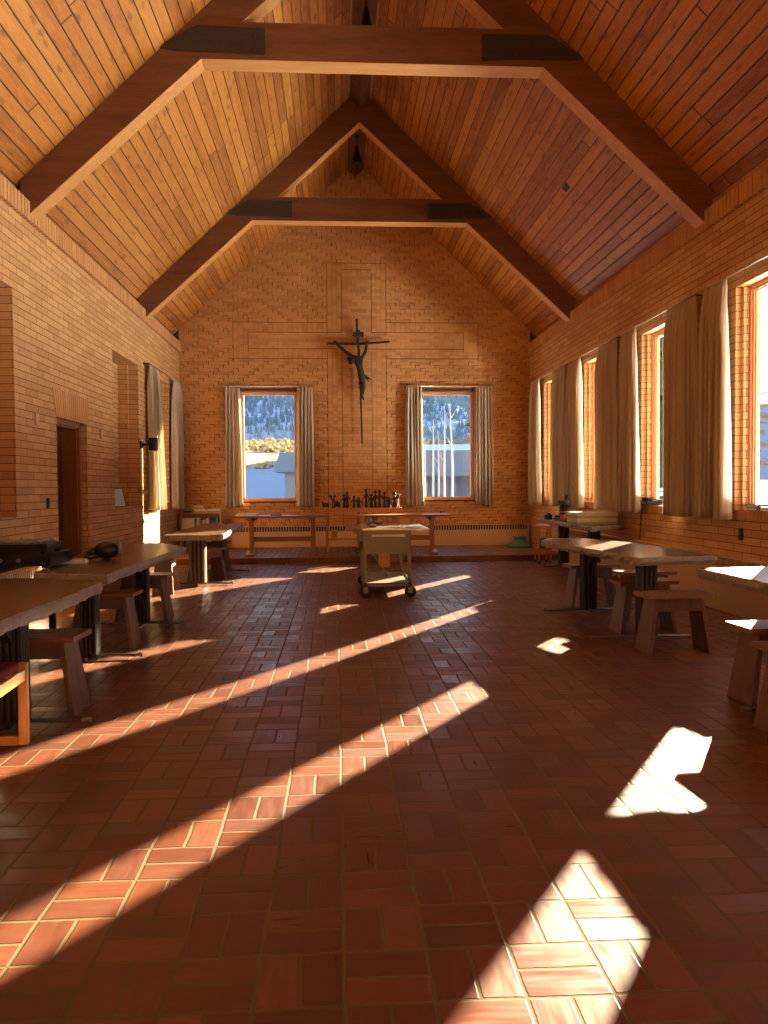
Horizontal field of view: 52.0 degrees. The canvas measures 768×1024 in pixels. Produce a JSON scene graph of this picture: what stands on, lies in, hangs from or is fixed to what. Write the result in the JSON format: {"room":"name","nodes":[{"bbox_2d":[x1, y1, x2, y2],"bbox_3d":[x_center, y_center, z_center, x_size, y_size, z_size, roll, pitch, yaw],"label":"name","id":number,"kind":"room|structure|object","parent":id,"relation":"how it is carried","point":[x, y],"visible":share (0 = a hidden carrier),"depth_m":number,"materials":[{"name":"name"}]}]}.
{"room":"monastery dining hall","nodes":[
{"label":"monastery dining hall","id":0,"kind":"room"},
{"bbox_2d":[0,174,180,585],"bbox_3d":[-3.706,-1.009,5.610,0.470,4.330,20.900,-1,2,-3],"label":"wall","id":1,"kind":"structure","parent":0,"point":[75,344],"depth_m":9.40,"materials":[{"name":"brick"}]},
{"bbox_2d":[0,566,42,578],"bbox_3d":[-3.489,0.877,6.181,0.093,0.520,4.300,-1,2,-3],"label":"wall heater","id":2,"kind":"object","parent":1,"relation":"attached to","point":[27,572],"visible":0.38,"depth_m":7.74,"materials":[{"name":"paint"}]},
{"bbox_2d":[56,418,82,555],"bbox_3d":[-3.963,-0.031,9.500,0.285,2.140,1.075,-1,2,-3],"label":"door","id":3,"kind":"structure","parent":1,"relation":"in","point":[68,433],"depth_m":9.94,"materials":[{"name":"brown wood"}]},
{"bbox_2d":[115,488,126,506],"bbox_3d":[-4.049,-0.202,11.736,0.146,0.314,0.400,1,2,35],"label":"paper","id":4,"kind":"object","parent":1,"relation":"in","point":[120,501],"visible":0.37,"depth_m":11.82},
{"bbox_2d":[140,438,157,450],"bbox_3d":[-3.814,-1.098,12.787,0.275,0.210,0.150,-1,2,-3],"label":"wall speaker","id":5,"kind":"object","parent":1,"relation":"attached to","point":[152,444],"visible":1,"depth_m":12.73,"materials":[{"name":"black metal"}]},
{"bbox_2d":[143,361,180,383],"bbox_3d":[-4.004,-2.499,14.317,0.118,0.060,2.600,-1,2,-3],"label":"curtain rod","id":6,"kind":"object","parent":1,"relation":"attached to","point":[144,363],"visible":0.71,"depth_m":13.79,"materials":[{"name":"metal"}]},
{"bbox_2d":[147,364,166,509],"bbox_3d":[-3.893,-1.258,13.584,0.191,2.444,0.951,-1,2,-3],"label":"curtain","id":7,"kind":"object","parent":6,"relation":"hanging from","point":[156,459],"visible":0.96,"depth_m":13.23,"materials":[{"name":"fabric"}]},
{"bbox_2d":[171,380,184,508],"bbox_3d":[-4.009,-1.295,15.328,0.137,2.474,0.847,-1,2,-3],"label":"curtain","id":8,"kind":"object","parent":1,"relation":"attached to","point":[177,425],"visible":1,"depth_m":15.05,"materials":[{"name":"fabric"}]},
{"bbox_2d":[173,170,535,543],"bbox_3d":[-0.568,-3.228,16.351,7.820,8.060,0.350,-1,2,-3],"label":"wall","id":9,"kind":"structure","parent":0,"point":[274,322],"depth_m":16.19,"materials":[{"name":"brick"}]},
{"bbox_2d":[223,385,312,387],"bbox_3d":[-2.356,-2.559,16.041,1.820,0.060,0.108,-1,2,-3],"label":"curtain rod","id":10,"kind":"object","parent":9,"relation":"attached to","point":[224,385],"visible":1,"depth_m":15.99,"materials":[{"name":"wood"}]},
{"bbox_2d":[224,387,242,507],"bbox_3d":[-3.063,-1.325,15.991,0.369,2.468,0.123,-1,2,-3],"label":"curtain","id":11,"kind":"object","parent":10,"relation":"hanging from","point":[232,404],"visible":1,"depth_m":15.98,"materials":[{"name":"fabric"}]},
{"bbox_2d":[297,386,313,506],"bbox_3d":[-1.614,-1.339,16.079,0.368,2.468,0.154,-1,2,-3],"label":"curtain","id":12,"kind":"object","parent":10,"relation":"hanging from","point":[305,421],"visible":1,"depth_m":16.06,"materials":[{"name":"fabric"}]},
{"bbox_2d":[240,392,296,501],"bbox_3d":[-2.372,-1.352,16.316,1.160,2.260,0.085,-1,2,-3],"label":"window","id":13,"kind":"structure","parent":9,"relation":"in","point":[242,394],"depth_m":16.29,"materials":[{"name":"brown wood"}]},
{"bbox_2d":[328,319,389,443],"bbox_3d":[-0.504,-2.669,16.049,1.263,2.543,0.324,-1,2,-3],"label":"crucifix","id":14,"kind":"object","parent":9,"relation":"attached to","point":[358,360],"visible":1,"depth_m":16.04,"materials":[{"name":"brown metal"}]},
{"bbox_2d":[227,524,528,547],"bbox_3d":[-0.117,0.489,16.263,6.280,0.430,0.093,-1,2,-3],"label":"wall heater","id":15,"kind":"object","parent":9,"relation":"attached to","point":[444,534],"visible":0.7,"depth_m":16.27,"materials":[{"name":"paint"}]},
{"bbox_2d":[237,524,527,531],"bbox_3d":[-0.109,0.336,16.233,6.235,0.100,0.035,-1,2,-3],"label":"grille","id":16,"kind":"object","parent":15,"relation":"attached to","point":[443,527],"depth_m":16.31,"materials":[{"name":"metal"}]},
{"bbox_2d":[422,392,473,499],"bbox_3d":[1.302,-1.386,16.536,1.160,2.260,0.085,-1,2,-3],"label":"window","id":17,"kind":"structure","parent":9,"relation":"in","point":[471,497],"depth_m":16.53,"materials":[{"name":"brown wood"}]},
{"bbox_2d":[405,385,492,387],"bbox_3d":[1.337,-2.594,16.262,1.820,0.060,0.108,-1,2,-3],"label":"curtain rod","id":18,"kind":"object","parent":9,"relation":"attached to","point":[405,385],"visible":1,"depth_m":16.22,"materials":[{"name":"metal"}]},
{"bbox_2d":[405,386,423,505],"bbox_3d":[0.632,-1.360,16.216,0.387,2.468,0.154,-1,2,-3],"label":"curtain","id":19,"kind":"object","parent":18,"relation":"hanging from","point":[414,479],"visible":1,"depth_m":16.19,"materials":[{"name":"fabric"}]},
{"bbox_2d":[476,386,493,504],"bbox_3d":[2.091,-1.373,16.298,0.378,2.468,0.154,-1,2,-3],"label":"curtain","id":20,"kind":"object","parent":18,"relation":"hanging from","point":[484,406],"visible":1,"depth_m":16.30,"materials":[{"name":"fabric"}]},
{"bbox_2d":[0,560,767,1023],"bbox_3d":[0.099,1.219,5.906,7.820,0.200,21.500,-1,2,-3],"label":"floor","id":21,"kind":"structure","parent":0,"point":[307,798],"depth_m":3.13,"materials":[{"name":"tile"}]},
{"bbox_2d":[0,662,29,745],"bbox_3d":[-2.059,0.983,3.764,0.540,0.435,0.506,-1,2,-6],"label":"cushioned seat","id":22,"kind":"object","parent":21,"relation":"on","point":[15,674],"visible":1,"depth_m":4.01,"materials":[{"name":"wood"}]},
{"bbox_2d":[0,662,18,680],"bbox_3d":[-2.054,0.791,3.760,0.455,0.050,0.450,-1,2,-6],"label":"seat cushion","id":23,"kind":"object","parent":22,"relation":"on","point":[7,669],"depth_m":3.89,"materials":[{"name":"red fabric"}]},
{"bbox_2d":[0,567,56,628],"bbox_3d":[-3.162,0.770,6.248,0.600,0.725,1.600,-1,2,-3],"label":"side table","id":24,"kind":"object","parent":21,"relation":"on","point":[52,618],"visible":0.02,"depth_m":6.97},
{"bbox_2d":[0,549,71,567],"bbox_3d":[-2.841,0.360,6.010,0.740,0.105,0.488,-1,2,-3],"label":"amplifier","id":25,"kind":"object","parent":24,"relation":"on","point":[28,558],"visible":0.99,"depth_m":5.80,"materials":[{"name":"black plastic"}]},
{"bbox_2d":[0,536,63,553],"bbox_3d":[-2.730,0.247,5.987,0.460,0.120,0.360,-1,2,-3],"label":"turntable","id":26,"kind":"object","parent":25,"relation":"on","point":[12,545],"visible":1,"depth_m":5.83,"materials":[{"name":"black plastic"}]},
{"bbox_2d":[0,578,102,729],"bbox_3d":[-2.078,0.831,3.961,1.023,0.712,2.630,-1,2,-3],"label":"table","id":27,"kind":"object","parent":21,"relation":"on","point":[23,601],"visible":0.8,"depth_m":4.29,"materials":[{"name":"wood"}]},
{"bbox_2d":[29,628,91,715],"bbox_3d":[-2.042,0.944,4.646,0.540,0.460,0.290,0,2,0],"label":"stool","id":28,"kind":"object","parent":21,"relation":"on","point":[62,644],"visible":0.62,"depth_m":4.56,"materials":[{"name":"wood"}]},
{"bbox_2d":[72,589,142,649],"bbox_3d":[-2.306,0.888,6.523,0.540,0.460,0.290,0,2,-1],"label":"stool","id":29,"kind":"object","parent":21,"relation":"on","point":[123,599],"visible":0.54,"depth_m":6.42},
{"bbox_2d":[34,543,185,660],"bbox_3d":[-2.341,0.738,7.048,0.940,0.712,3.315,-1,2,-3],"label":"table","id":30,"kind":"object","parent":21,"relation":"on","point":[136,558],"visible":0.81,"depth_m":6.06,"materials":[{"name":"wood"}]},
{"bbox_2d":[61,558,88,563],"bbox_3d":[-2.497,0.393,6.296,0.240,0.026,0.180,-1,2,-15],"label":"paper stack","id":31,"kind":"object","parent":30,"relation":"on","point":[81,560],"visible":0.64,"depth_m":6.23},
{"bbox_2d":[84,541,121,559],"bbox_3d":[-2.354,0.321,6.593,0.300,0.150,0.166,-1,2,-23],"label":"headset","id":32,"kind":"object","parent":30,"relation":"on","point":[106,549],"visible":1,"depth_m":6.55,"materials":[{"name":"black plastic"}]},
{"bbox_2d":[117,542,121,556],"bbox_3d":[-2.232,0.314,6.646,0.034,0.130,0.130,-1,2,-23],"label":"ear cup","id":33,"kind":"object","parent":32,"relation":"on","point":[119,547],"depth_m":6.60,"materials":[{"name":"grey plastic"}]},
{"bbox_2d":[114,572,174,621],"bbox_3d":[-2.397,0.847,7.880,0.540,0.460,0.290,0,2,0],"label":"stool","id":34,"kind":"object","parent":21,"relation":"on","point":[157,579],"visible":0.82,"depth_m":7.78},
{"bbox_2d":[152,556,179,594],"bbox_3d":[-2.765,0.785,10.000,0.290,0.460,0.540,-1,2,-5],"label":"stool","id":35,"kind":"object","parent":21,"relation":"on","point":[170,565],"visible":0.53,"depth_m":9.79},
{"bbox_2d":[186,547,226,581],"bbox_3d":[-2.530,0.745,11.246,0.290,0.460,0.540,1,2,32],"label":"stool","id":36,"kind":"object","parent":21,"relation":"on","point":[214,553],"visible":0.59,"depth_m":11.37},
{"bbox_2d":[164,523,250,585],"bbox_3d":[-2.553,0.600,11.619,1.006,0.712,3.556,-1,2,-3],"label":"table","id":37,"kind":"object","parent":21,"relation":"on","point":[197,536],"visible":0.82,"depth_m":10.57,"materials":[{"name":"wood"}]},
{"bbox_2d":[206,540,231,568],"bbox_3d":[-2.760,0.701,12.744,0.540,0.460,0.290,0,2,1],"label":"stool","id":38,"kind":"object","parent":21,"relation":"on","point":[209,543],"visible":0.06,"depth_m":12.70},
{"bbox_2d":[177,544,557,564],"bbox_3d":[-0.451,0.794,15.031,7.220,0.100,2.600,-1,2,-3],"label":"raised platform","id":39,"kind":"object","parent":21,"relation":"on","point":[266,555],"visible":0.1,"depth_m":13.99,"materials":[{"name":"tile"}]},
{"bbox_2d":[179,512,222,547],"bbox_3d":[-3.644,0.378,15.748,0.820,0.735,0.300,-1,2,-3],"label":"console table","id":40,"kind":"object","parent":39,"relation":"on","point":[203,516],"visible":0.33,"depth_m":15.85,"materials":[{"name":"brown wood"}]},
{"bbox_2d":[232,514,329,556],"bbox_3d":[-1.825,0.421,14.155,1.700,0.720,0.600,-1,2,-3],"label":"trestle table","id":41,"kind":"object","parent":39,"relation":"on","point":[251,552],"visible":0.99,"depth_m":14.09,"materials":[{"name":"brown wood"}]},
{"bbox_2d":[235,513,258,515],"bbox_3d":[-2.446,0.045,14.086,0.400,0.045,0.260,-1,2,-3],"label":"stack","id":42,"kind":"object","parent":41,"relation":"on","point":[237,514],"visible":0.98,"depth_m":13.97,"materials":[{"name":"paper"}]},
{"bbox_2d":[324,507,361,551],"bbox_3d":[-0.790,0.332,15.097,0.720,0.825,0.320,-1,2,-3],"label":"console table","id":43,"kind":"object","parent":39,"relation":"on","point":[358,510],"visible":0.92,"depth_m":14.94,"materials":[{"name":"brown wood"}]},
{"bbox_2d":[328,538,356,539],"bbox_3d":[-0.789,0.519,15.102,0.620,0.030,0.260,-1,2,-3],"label":"shelf","id":44,"kind":"object","parent":43,"relation":"attached to","point":[328,538],"depth_m":14.98,"materials":[{"name":"brown wood"}]},
{"bbox_2d":[344,491,350,507],"bbox_3d":[-0.697,-0.238,15.009,0.123,0.318,0.090,-1,2,-11],"label":"figurine","id":45,"kind":"object","parent":43,"relation":"on","point":[347,492],"visible":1,"depth_m":15.00,"materials":[{"name":"brown metal"}]},
{"bbox_2d":[363,507,401,523],"bbox_3d":[-0.037,0.325,15.142,0.730,0.825,0.320,-1,2,-3],"label":"console table","id":46,"kind":"object","parent":39,"relation":"on","point":[397,510],"visible":0.39,"depth_m":14.98,"materials":[{"name":"brown wood"}]},
{"bbox_2d":[364,488,369,507],"bbox_3d":[-0.338,-0.269,15.052,0.123,0.372,0.091,-1,2,-21],"label":"figurine","id":47,"kind":"object","parent":46,"relation":"on","point":[365,494],"visible":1,"depth_m":15.05,"materials":[{"name":"brown metal"}]},
{"bbox_2d":[368,494,374,507],"bbox_3d":[-0.243,-0.217,15.063,0.139,0.265,0.098,0,2,10],"label":"figurine","id":48,"kind":"object","parent":46,"relation":"on","point":[371,495],"visible":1,"depth_m":15.04,"materials":[{"name":"brown metal"}]},
{"bbox_2d":[355,513,449,555],"bbox_3d":[0.331,0.401,14.284,1.680,0.720,0.600,-1,2,-3],"label":"trestle table","id":49,"kind":"object","parent":39,"relation":"on","point":[431,516],"visible":0.74,"depth_m":14.20,"materials":[{"name":"brown wood"}]},
{"bbox_2d":[507,535,532,547],"bbox_3d":[2.729,0.585,15.767,0.510,0.225,0.506,-1,2,-3],"label":"stand base","id":50,"kind":"object","parent":39,"relation":"on","point":[520,541],"visible":1,"depth_m":15.64,"materials":[{"name":"green plastic"}]},
{"bbox_2d":[378,554,389,567],"bbox_3d":[0.003,0.689,12.950,0.260,0.430,0.240,-1,2,-3],"label":"wooden stand","id":51,"kind":"object","parent":21,"relation":"on","point":[383,559],"visible":0.31,"depth_m":12.86,"materials":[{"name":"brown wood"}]},
{"bbox_2d":[345,523,429,597],"bbox_3d":[0.014,0.585,9.943,0.995,0.821,1.319,-1,2,-3],"label":"cart","id":52,"kind":"object","parent":21,"relation":"on","point":[373,540],"visible":0.94,"depth_m":9.33,"materials":[{"name":"paint"}]},
{"bbox_2d":[345,524,361,530],"bbox_3d":[-0.389,0.195,9.920,0.195,0.020,1.230,-1,2,-3],"label":"shelf","id":53,"kind":"object","parent":52,"relation":"attached to","point":[349,527],"depth_m":9.71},
{"bbox_2d":[359,523,411,530],"bbox_3d":[-0.002,0.186,9.943,0.586,0.024,1.290,-1,2,-3],"label":"tray","id":54,"kind":"object","parent":52,"relation":"on","point":[362,527],"depth_m":9.32,"materials":[{"name":"metal"}]},
{"bbox_2d":[360,570,410,586],"bbox_3d":[0.003,0.833,9.963,0.570,0.055,1.270,-1,2,-3],"label":"shelf","id":55,"kind":"object","parent":52,"relation":"attached to","point":[391,577],"depth_m":9.76,"materials":[{"name":"paint"}]},
{"bbox_2d":[407,524,429,529],"bbox_3d":[0.397,0.187,9.967,0.220,0.020,1.230,-1,2,-3],"label":"shelf","id":56,"kind":"object","parent":52,"relation":"attached to","point":[410,526],"depth_m":9.58,"materials":[{"name":"metal"}]},
{"bbox_2d":[534,526,551,563],"bbox_3d":[2.708,0.554,13.429,0.230,0.629,0.268,-1,2,-6],"label":"trolley","id":57,"kind":"object","parent":21,"relation":"on","point":[538,527],"visible":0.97,"depth_m":13.32,"materials":[{"name":"brown wood"}]},
{"bbox_2d":[540,519,623,576],"bbox_3d":[2.930,0.530,11.742,0.687,0.762,2.853,-1,2,-3],"label":"table","id":58,"kind":"object","parent":21,"relation":"on","point":[593,530],"visible":0.57,"depth_m":11.29,"materials":[{"name":"wood"}]},
{"bbox_2d":[555,494,571,519],"bbox_3d":[2.876,-0.083,12.546,0.200,0.415,0.266,-1,2,-21],"label":"microscope","id":59,"kind":"object","parent":58,"relation":"on","point":[561,503],"visible":0.84,"depth_m":12.49,"materials":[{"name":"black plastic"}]},
{"bbox_2d":[567,518,616,523],"bbox_3d":[2.957,0.124,11.206,0.590,0.082,0.410,-1,2,-6],"label":"box","id":60,"kind":"object","parent":58,"relation":"on","point":[569,520],"visible":0.85,"depth_m":11.01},
{"bbox_2d":[568,511,617,518],"bbox_3d":[2.966,0.042,11.204,0.590,0.082,0.410,-1,2,-5],"label":"box","id":61,"kind":"object","parent":60,"relation":"on","point":[604,514],"visible":1,"depth_m":11.01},
{"bbox_2d":[562,562,619,607],"bbox_3d":[2.241,0.792,8.538,0.540,0.460,0.290,-1,2,-6],"label":"stool","id":62,"kind":"object","parent":21,"relation":"on","point":[604,569],"visible":0.81,"depth_m":8.46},
{"bbox_2d":[541,538,716,639],"bbox_3d":[2.175,0.685,7.672,1.033,0.712,2.608,-1,2,-3],"label":"table","id":63,"kind":"object","parent":21,"relation":"on","point":[645,558],"visible":0.84,"depth_m":7.05,"materials":[{"name":"wood"}]},
{"bbox_2d":[607,577,678,633],"bbox_3d":[2.320,0.837,7.060,0.540,0.460,0.290,-1,2,-7],"label":"stool","id":64,"kind":"object","parent":21,"relation":"on","point":[625,588],"visible":0.77,"depth_m":6.99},
{"bbox_2d":[612,569,676,619],"bbox_3d":[2.576,0.813,7.797,0.540,0.460,0.290,-1,2,-11],"label":"stool","id":65,"kind":"object","parent":21,"relation":"on","point":[664,573],"visible":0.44,"depth_m":7.69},
{"bbox_2d":[633,589,715,654],"bbox_3d":[2.281,0.863,6.207,0.540,0.460,0.290,-1,2,-6],"label":"stool","id":66,"kind":"object","parent":21,"relation":"on","point":[655,601],"visible":1,"depth_m":6.12,"materials":[{"name":"wood"}]},
{"bbox_2d":[696,566,767,711],"bbox_3d":[2.524,0.773,4.150,0.966,0.747,2.346,-1,2,-3],"label":"table","id":67,"kind":"object","parent":21,"relation":"on","point":[755,579],"visible":0.93,"depth_m":4.81,"materials":[{"name":"wood"}]},
{"bbox_2d":[725,620,767,706],"bbox_3d":[2.398,0.906,4.772,0.540,0.460,0.290,-1,2,-7],"label":"stool","id":68,"kind":"object","parent":21,"relation":"on","point":[743,687],"visible":0.91,"depth_m":4.72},
{"bbox_2d":[751,640,767,733],"bbox_3d":[2.265,0.927,4.143,0.540,0.460,0.290,-1,2,-7],"label":"stool","id":69,"kind":"object","parent":21,"relation":"on","point":[761,716],"visible":1,"depth_m":4.19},
{"bbox_2d":[0,0,767,336],"bbox_3d":[0.051,-5.154,5.711,7.640,3.868,21.500,-1,2,-3],"label":"ceiling","id":70,"kind":"structure","parent":0,"point":[695,72],"depth_m":9.95,"materials":[{"name":"brown wood"}]},
{"bbox_2d":[140,98,574,321],"bbox_3d":[-0.402,-5.127,13.287,7.320,3.912,0.276,-1,2,-3],"label":"roof truss","id":71,"kind":"object","parent":70,"relation":"attached to","point":[266,203],"visible":0.97,"depth_m":13.17,"materials":[{"name":"wood"}]},
{"bbox_2d":[347,0,377,176],"bbox_3d":[0.040,-6.687,5.659,0.337,0.337,20.890,-1,2,-3],"label":"ridge beam","id":72,"kind":"structure","parent":70,"relation":"attached to","point":[360,84],"depth_m":12.72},
{"bbox_2d":[352,134,361,164],"bbox_3d":[-0.490,-6.544,14.206,0.176,0.500,0.173,-1,2,-3],"label":"pendant lamp","id":73,"kind":"object","parent":72,"relation":"hanging from","point":[356,160],"visible":1,"depth_m":14.17,"materials":[{"name":"black metal"}]},
{"bbox_2d":[361,0,371,24],"bbox_3d":[-0.220,-6.294,9.719,0.176,0.770,0.173,-1,2,-3],"label":"pendant lamp","id":74,"kind":"object","parent":72,"relation":"hanging from","point":[366,20],"visible":0.51,"depth_m":9.68,"materials":[{"name":"black metal"}]},
{"bbox_2d":[20,0,712,228],"bbox_3d":[-0.107,-4.979,8.373,7.320,3.912,0.276,-1,2,-3],"label":"roof truss","id":75,"kind":"object","parent":70,"relation":"attached to","point":[224,35],"visible":1,"depth_m":8.29,"materials":[{"name":"wood"}]},
{"bbox_2d":[528,163,767,561],"bbox_3d":[3.810,-1.079,6.060,0.350,4.330,20.900,-1,2,-3],"label":"wall","id":76,"kind":"structure","parent":0,"point":[733,235],"depth_m":9.45,"materials":[{"name":"brick"}]},
{"bbox_2d":[531,364,567,382],"bbox_3d":[3.091,-2.558,14.662,0.142,0.060,2.360,-1,2,-3],"label":"curtain rod","id":77,"kind":"object","parent":76,"relation":"attached to","point":[564,364],"visible":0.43,"depth_m":14.46,"materials":[{"name":"metal"}]},
{"bbox_2d":[528,379,541,504],"bbox_3d":[2.987,-1.370,15.553,0.155,2.444,0.788,-1,2,-3],"label":"curtain","id":78,"kind":"object","parent":77,"relation":"hanging from","point":[534,441],"visible":1,"depth_m":15.41,"materials":[{"name":"fabric"}]},
{"bbox_2d":[549,365,566,506],"bbox_3d":[3.096,-1.319,13.856,0.176,2.444,0.848,-1,2,-3],"label":"curtain","id":79,"kind":"object","parent":77,"relation":"hanging from","point":[557,473],"visible":0.87,"depth_m":13.89,"materials":[{"name":"fabric"}]},
{"bbox_2d":[592,362,595,501],"bbox_3d":[3.469,-1.272,12.277,0.085,2.260,1.100,-1,2,-3],"label":"window","id":80,"kind":"structure","parent":76,"relation":"in","point":[594,363],"depth_m":12.79,"materials":[{"name":"brown wood"}]},
{"bbox_2d":[568,336,620,362],"bbox_3d":[3.243,-2.482,12.137,0.142,0.060,2.260,-1,2,-3],"label":"curtain rod","id":81,"kind":"object","parent":76,"relation":"attached to","point":[616,336],"visible":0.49,"depth_m":11.99,"materials":[{"name":"metal"}]},
{"bbox_2d":[564,357,584,507],"bbox_3d":[3.143,-1.291,12.973,0.182,2.442,0.805,-1,2,-3],"label":"curtain","id":82,"kind":"object","parent":81,"relation":"hanging from","point":[573,415],"visible":0.96,"depth_m":12.80,"materials":[{"name":"fabric"}]},
{"bbox_2d":[594,337,617,510],"bbox_3d":[3.238,-1.244,11.393,0.200,2.444,0.861,-1,2,-3],"label":"curtain","id":83,"kind":"object","parent":81,"relation":"hanging from","point":[606,367],"visible":0.97,"depth_m":11.29,"materials":[{"name":"fabric"}]},
{"bbox_2d":[639,489,662,538],"bbox_3d":[3.480,0.028,10.283,0.232,0.657,0.275,-1,2,-3],"label":"telephone","id":84,"kind":"object","parent":76,"relation":"on","point":[646,500],"visible":0.99,"depth_m":10.21,"materials":[{"name":"black plastic"}]},
{"bbox_2d":[652,328,663,504],"bbox_3d":[3.614,-1.199,9.863,0.085,2.260,1.100,-1,2,-3],"label":"window","id":85,"kind":"structure","parent":76,"relation":"in","point":[656,336],"depth_m":10.36,"materials":[{"name":"brown wood"}]},
{"bbox_2d":[620,294,702,335],"bbox_3d":[3.387,-2.410,9.743,0.142,0.060,2.260,-1,2,-3],"label":"curtain rod","id":86,"kind":"object","parent":76,"relation":"attached to","point":[693,294],"visible":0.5,"depth_m":9.55,"materials":[{"name":"metal"}]},
{"bbox_2d":[616,328,640,512],"bbox_3d":[3.287,-1.220,10.590,0.164,2.443,0.743,-1,2,-3],"label":"curtain","id":87,"kind":"object","parent":86,"relation":"hanging from","point":[628,477],"visible":1,"depth_m":10.44,"materials":[{"name":"fabric"}]},
{"bbox_2d":[663,295,698,516],"bbox_3d":[3.378,-1.172,8.997,0.187,2.444,0.812,-1,2,-6],"label":"curtain","id":88,"kind":"object","parent":86,"relation":"hanging from","point":[681,329],"visible":0.98,"depth_m":8.88,"materials":[{"name":"fabric"}]},
{"bbox_2d":[569,528,767,619],"bbox_3d":[3.444,0.697,9.549,0.093,0.570,8.600,-1,2,-3],"label":"wall heater","id":89,"kind":"object","parent":76,"relation":"attached to","point":[744,603],"visible":0.42,"depth_m":8.26,"materials":[{"name":"paint"}]},
{"bbox_2d":[569,530,766,566],"bbox_3d":[3.416,0.475,9.538,0.035,0.100,8.545,-1,2,-3],"label":"grille","id":90,"kind":"object","parent":89,"relation":"attached to","point":[722,560],"depth_m":8.50,"materials":[{"name":"paint"}]},
{"bbox_2d":[701,254,767,291],"bbox_3d":[3.536,-2.335,7.268,0.142,0.060,2.340,-1,2,-3],"label":"curtain rod","id":91,"kind":"object","parent":76,"relation":"attached to","point":[765,256],"visible":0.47,"depth_m":7.65,"materials":[{"name":"metal"}]},
{"bbox_2d":[693,279,731,519],"bbox_3d":[3.433,-1.147,8.162,0.169,2.444,0.629,-1,2,-3],"label":"curtain","id":92,"kind":"object","parent":91,"relation":"hanging from","point":[713,470],"visible":1,"depth_m":8.11,"materials":[{"name":"fabric"}]},
{"bbox_2d":[738,528,742,539],"bbox_3d":[3.577,0.222,7.899,0.016,0.120,0.070,-1,2,-3],"label":"wall outlet","id":93,"kind":"object","parent":76,"relation":"attached to","point":[740,530],"visible":1,"depth_m":7.89,"materials":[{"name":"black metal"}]},
{"bbox_2d":[748,507,760,510],"bbox_3d":[3.649,-0.030,7.655,0.150,0.032,0.170,-1,2,-3],"label":"book","id":94,"kind":"object","parent":76,"relation":"on","point":[749,508],"visible":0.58,"depth_m":7.62,"materials":[{"name":"red paper"}]},
{"bbox_2d":[747,504,767,507],"bbox_3d":[3.648,-0.061,7.664,0.150,0.030,0.180,-1,2,-8],"label":"book","id":95,"kind":"object","parent":94,"relation":"on","point":[748,505],"visible":0.93,"depth_m":7.58,"materials":[{"name":"paper"}]},
{"bbox_2d":[748,278,767,503],"bbox_3d":[3.761,-1.125,7.409,0.085,2.260,1.100,-1,2,-3],"label":"window","id":96,"kind":"structure","parent":76,"relation":"in","point":[755,289],"depth_m":7.90,"materials":[{"name":"brown wood"}]},
{"label":"outside","id":97,"kind":"structure","parent":0,"visible":0},
{"bbox_2d":[244,391,767,441],"bbox_3d":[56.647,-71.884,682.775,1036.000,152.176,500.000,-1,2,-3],"label":"mountain","id":98,"kind":"structure","parent":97,"point":[276,434],"depth_m":475.63},
{"bbox_2d":[244,395,469,440],"bbox_3d":[-5.667,-91.744,668.279,412.046,125.266,461.823,-1,2,-3],"label":"forest","id":99,"kind":"object","parent":98,"relation":"on","point":[442,400],"visible":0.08,"depth_m":486.13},
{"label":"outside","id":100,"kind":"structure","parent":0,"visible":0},
{"bbox_2d":[245,395,767,503],"bbox_3d":[-13.587,-12.131,225.142,520.000,24.754,418.370,-1,2,-3],"label":"snowfield","id":101,"kind":"structure","parent":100,"point":[259,483],"depth_m":92.49,"materials":[{"name":"snow"}]},
{"bbox_2d":[274,453,294,497],"bbox_3d":[-5.296,-2.501,61.746,6.150,4.100,5.200,-1,2,-3],"label":"outbuilding","id":102,"kind":"structure","parent":101,"relation":"on","point":[285,463],"depth_m":59.02,"materials":[{"name":"paint"}]},
{"bbox_2d":[245,438,460,468],"bbox_3d":[-3.728,-14.078,125.780,93.179,15.750,57.050,-1,2,-3],"label":"sagebrush","id":103,"kind":"object","parent":101,"relation":"on","point":[269,444],"visible":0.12,"depth_m":132.74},
{"bbox_2d":[423,439,429,496],"bbox_3d":[1.228,-0.723,23.319,0.313,3.001,0.094,-1,2,-3],"label":"aspen","id":104,"kind":"object","parent":101,"relation":"on","point":[424,464],"visible":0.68,"depth_m":23.28,"materials":[{"name":"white plant"}]},
{"bbox_2d":[428,420,436,496],"bbox_3d":[1.509,-1.061,24.489,0.335,3.600,0.094,-1,2,-3],"label":"aspen","id":105,"kind":"object","parent":101,"relation":"on","point":[433,449],"visible":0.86,"depth_m":24.45,"materials":[{"name":"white plant"}]},
{"bbox_2d":[434,433,439,496],"bbox_3d":[1.662,-0.928,25.015,0.245,3.301,0.094,-1,2,-3],"label":"aspen","id":106,"kind":"object","parent":101,"relation":"on","point":[438,470],"visible":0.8,"depth_m":24.98,"materials":[{"name":"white plant"}]},
{"bbox_2d":[441,414,445,496],"bbox_3d":[1.763,-1.136,23.603,0.206,3.801,0.094,-1,2,-3],"label":"aspen","id":107,"kind":"object","parent":101,"relation":"on","point":[443,459],"visible":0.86,"depth_m":23.57,"materials":[{"name":"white plant"}]},
{"bbox_2d":[423,444,469,496],"bbox_3d":[3.739,-1.171,32.763,9.300,3.280,6.100,-1,2,-3],"label":"barn","id":108,"kind":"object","parent":101,"relation":"on","point":[461,452],"visible":0.07,"depth_m":29.67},
{"bbox_2d":[447,403,455,496],"bbox_3d":[2.010,-1.229,23.323,0.335,4.001,0.094,-1,2,-3],"label":"aspen","id":109,"kind":"object","parent":101,"relation":"on","point":[449,403],"visible":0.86,"depth_m":23.28,"materials":[{"name":"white plant"}]},
{"bbox_2d":[464,337,662,487],"bbox_3d":[27.472,-22.244,114.137,50.981,39.347,138.202,-1,2,-3],"label":"conifer stand","id":110,"kind":"object","parent":101,"relation":"on","point":[661,338],"visible":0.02,"depth_m":49.05,"materials":[{"name":"green wood"}]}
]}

